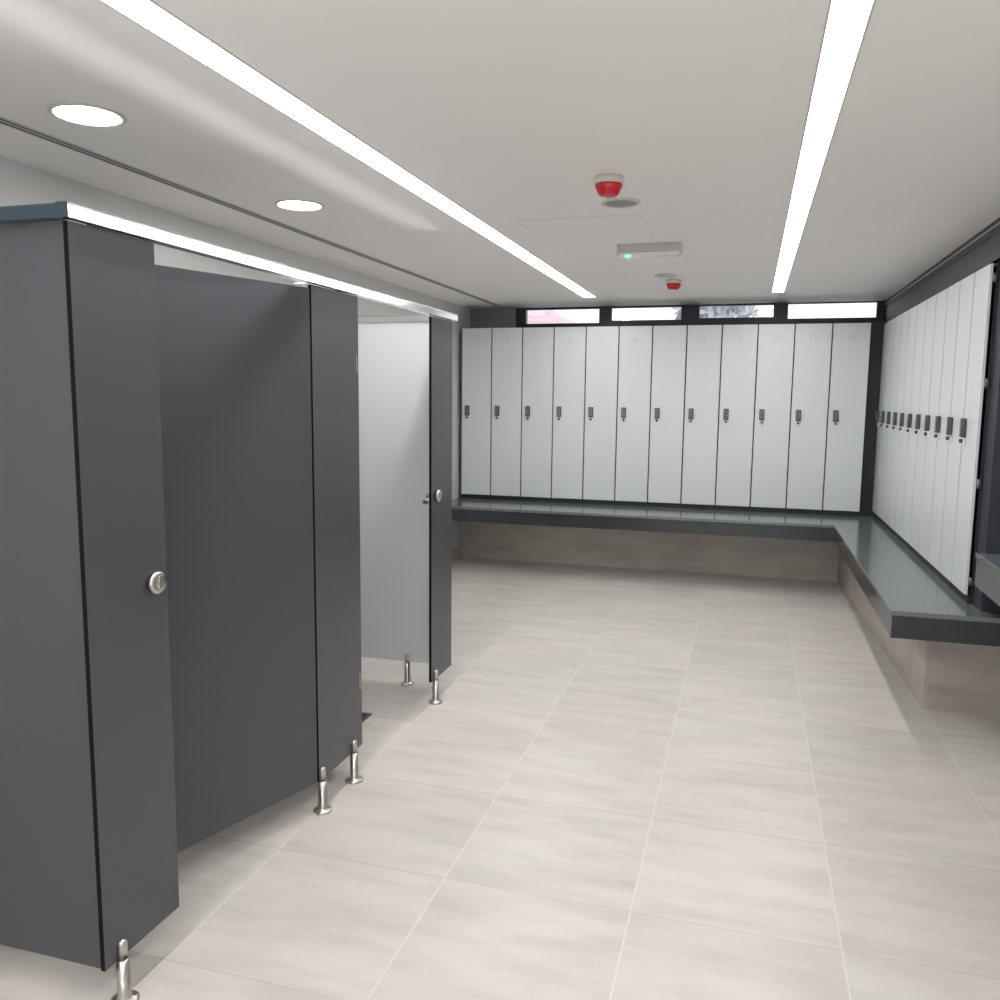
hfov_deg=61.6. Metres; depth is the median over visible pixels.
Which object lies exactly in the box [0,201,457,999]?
cubicle partition
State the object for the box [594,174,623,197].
fire alarm
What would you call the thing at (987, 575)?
countertop
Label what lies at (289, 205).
diffuser
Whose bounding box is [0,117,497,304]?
ceiling vent
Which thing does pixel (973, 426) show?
locker
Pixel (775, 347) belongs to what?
locker
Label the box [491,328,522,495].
locker
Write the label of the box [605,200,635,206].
grille
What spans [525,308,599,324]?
window
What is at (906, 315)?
locker
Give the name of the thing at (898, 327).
locker
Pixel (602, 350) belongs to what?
locker
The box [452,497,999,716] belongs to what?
bench
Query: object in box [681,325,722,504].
locker
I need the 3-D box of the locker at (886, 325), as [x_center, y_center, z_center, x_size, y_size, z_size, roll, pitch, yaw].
[3.367,-0.669,6.957,0.446,1.586,0.298,3,7,16]
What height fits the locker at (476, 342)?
1.586 m
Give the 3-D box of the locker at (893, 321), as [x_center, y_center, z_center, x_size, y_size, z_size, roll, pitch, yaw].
[3.281,-0.635,6.671,0.446,1.586,0.298,3,7,16]
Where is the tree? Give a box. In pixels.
[671,306,758,319]
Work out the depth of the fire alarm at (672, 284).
6.12 m
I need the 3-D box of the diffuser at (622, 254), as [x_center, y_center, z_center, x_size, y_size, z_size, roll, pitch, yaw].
[0.847,-1.391,4.760,0.340,0.018,0.092,3,7,16]
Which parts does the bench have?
seat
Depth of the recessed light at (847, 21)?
2.48 m
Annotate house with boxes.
[528,310,574,323]
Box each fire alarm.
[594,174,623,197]
[666,279,681,289]
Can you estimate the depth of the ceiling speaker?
3.71 m
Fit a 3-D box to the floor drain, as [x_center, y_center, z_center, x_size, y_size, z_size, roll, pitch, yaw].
[-0.796,1.074,4.099,0.260,0.005,0.260,3,7,16]
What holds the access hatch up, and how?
attached to the ceiling
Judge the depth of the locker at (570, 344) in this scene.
7.78 m
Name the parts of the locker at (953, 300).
lock plate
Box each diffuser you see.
[53,106,120,125]
[278,201,320,209]
[618,251,679,257]
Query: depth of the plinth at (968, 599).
4.92 m
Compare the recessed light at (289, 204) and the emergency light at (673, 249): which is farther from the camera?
the emergency light at (673, 249)
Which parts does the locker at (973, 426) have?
lock plate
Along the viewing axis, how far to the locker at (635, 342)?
7.61 m
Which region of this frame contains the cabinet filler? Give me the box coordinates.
[859,321,887,514]
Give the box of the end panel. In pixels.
[972,268,999,612]
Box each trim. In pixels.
[470,308,515,327]
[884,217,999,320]
[884,222,999,304]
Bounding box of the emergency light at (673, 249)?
[616,242,682,257]
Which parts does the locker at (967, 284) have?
lock plate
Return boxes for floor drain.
[362,712,372,722]
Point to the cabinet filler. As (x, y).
(877, 327)
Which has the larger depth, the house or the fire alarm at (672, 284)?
the house
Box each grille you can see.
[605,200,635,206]
[658,275,673,276]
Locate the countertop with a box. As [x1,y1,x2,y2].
[975,552,999,605]
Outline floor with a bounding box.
[0,557,999,999]
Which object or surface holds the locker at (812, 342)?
on the bench
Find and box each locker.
[461,328,491,494]
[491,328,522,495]
[521,327,554,497]
[552,327,586,498]
[583,326,619,500]
[615,326,652,501]
[648,325,687,503]
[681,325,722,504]
[715,324,757,506]
[750,324,794,507]
[786,323,832,509]
[822,323,870,511]
[872,321,889,514]
[877,317,895,519]
[883,314,902,524]
[888,310,909,530]
[895,305,917,536]
[902,300,926,543]
[910,294,936,551]
[919,288,947,560]
[928,281,960,570]
[939,273,974,581]
[951,262,999,595]
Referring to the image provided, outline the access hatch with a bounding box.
[516,214,653,242]
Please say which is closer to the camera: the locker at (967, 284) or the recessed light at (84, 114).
the recessed light at (84, 114)
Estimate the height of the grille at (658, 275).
0.006 m
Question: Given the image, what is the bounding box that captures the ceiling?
[0,0,999,308]
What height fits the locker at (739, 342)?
1.586 m
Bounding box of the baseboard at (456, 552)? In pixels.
[452,547,459,560]
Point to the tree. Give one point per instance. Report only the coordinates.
(713, 311)
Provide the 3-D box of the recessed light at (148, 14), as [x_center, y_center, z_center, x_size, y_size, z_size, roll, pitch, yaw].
[-0.491,-1.241,2.991,0.112,0.003,8.900,3,7,16]
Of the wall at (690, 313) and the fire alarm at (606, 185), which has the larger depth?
the wall at (690, 313)
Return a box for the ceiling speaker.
[601,197,640,207]
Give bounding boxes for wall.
[0,156,470,549]
[516,301,884,327]
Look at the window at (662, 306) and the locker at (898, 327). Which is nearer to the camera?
the locker at (898, 327)
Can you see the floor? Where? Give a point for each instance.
(623, 783)
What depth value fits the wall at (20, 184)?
4.42 m
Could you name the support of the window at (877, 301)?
in the wall at (690, 313)
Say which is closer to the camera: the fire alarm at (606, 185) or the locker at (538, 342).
the fire alarm at (606, 185)
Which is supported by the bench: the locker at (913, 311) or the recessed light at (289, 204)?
the locker at (913, 311)
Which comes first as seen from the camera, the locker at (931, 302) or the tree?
the locker at (931, 302)
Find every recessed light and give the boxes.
[47,102,126,126]
[99,0,595,296]
[274,199,323,210]
[772,0,875,292]
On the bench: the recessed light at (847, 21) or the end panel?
the end panel
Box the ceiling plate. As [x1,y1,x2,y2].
[654,273,676,277]
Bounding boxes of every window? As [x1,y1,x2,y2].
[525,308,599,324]
[611,306,681,320]
[699,304,774,318]
[787,301,877,318]
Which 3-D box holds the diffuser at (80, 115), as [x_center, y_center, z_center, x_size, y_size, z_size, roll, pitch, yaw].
[-1.292,-1.205,2.631,0.192,0.005,0.192,3,7,16]
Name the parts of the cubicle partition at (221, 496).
rail, panel, indicator knob, door, rail, rail, rail, panel, indicator knob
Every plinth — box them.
[461,494,859,515]
[873,512,972,603]
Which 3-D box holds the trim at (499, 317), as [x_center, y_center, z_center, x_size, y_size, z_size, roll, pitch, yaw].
[-0.068,-1.781,8.284,0.465,0.210,0.020,3,7,16]
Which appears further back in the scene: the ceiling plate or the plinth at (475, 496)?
the plinth at (475, 496)
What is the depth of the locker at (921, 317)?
5.58 m
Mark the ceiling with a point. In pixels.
(510, 110)
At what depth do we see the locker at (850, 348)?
7.11 m
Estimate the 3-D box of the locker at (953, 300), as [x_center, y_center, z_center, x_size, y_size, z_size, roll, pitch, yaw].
[2.686,-0.397,4.671,0.446,1.586,0.298,3,7,16]
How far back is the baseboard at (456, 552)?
8.20 m
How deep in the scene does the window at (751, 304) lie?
7.64 m
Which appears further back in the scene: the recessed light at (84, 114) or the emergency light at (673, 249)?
the emergency light at (673, 249)
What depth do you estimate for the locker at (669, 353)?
7.53 m
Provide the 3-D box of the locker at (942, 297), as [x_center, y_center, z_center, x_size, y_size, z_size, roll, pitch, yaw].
[2.771,-0.431,4.957,0.446,1.586,0.298,3,7,16]
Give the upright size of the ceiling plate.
0.008 m
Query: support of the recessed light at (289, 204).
in the ceiling

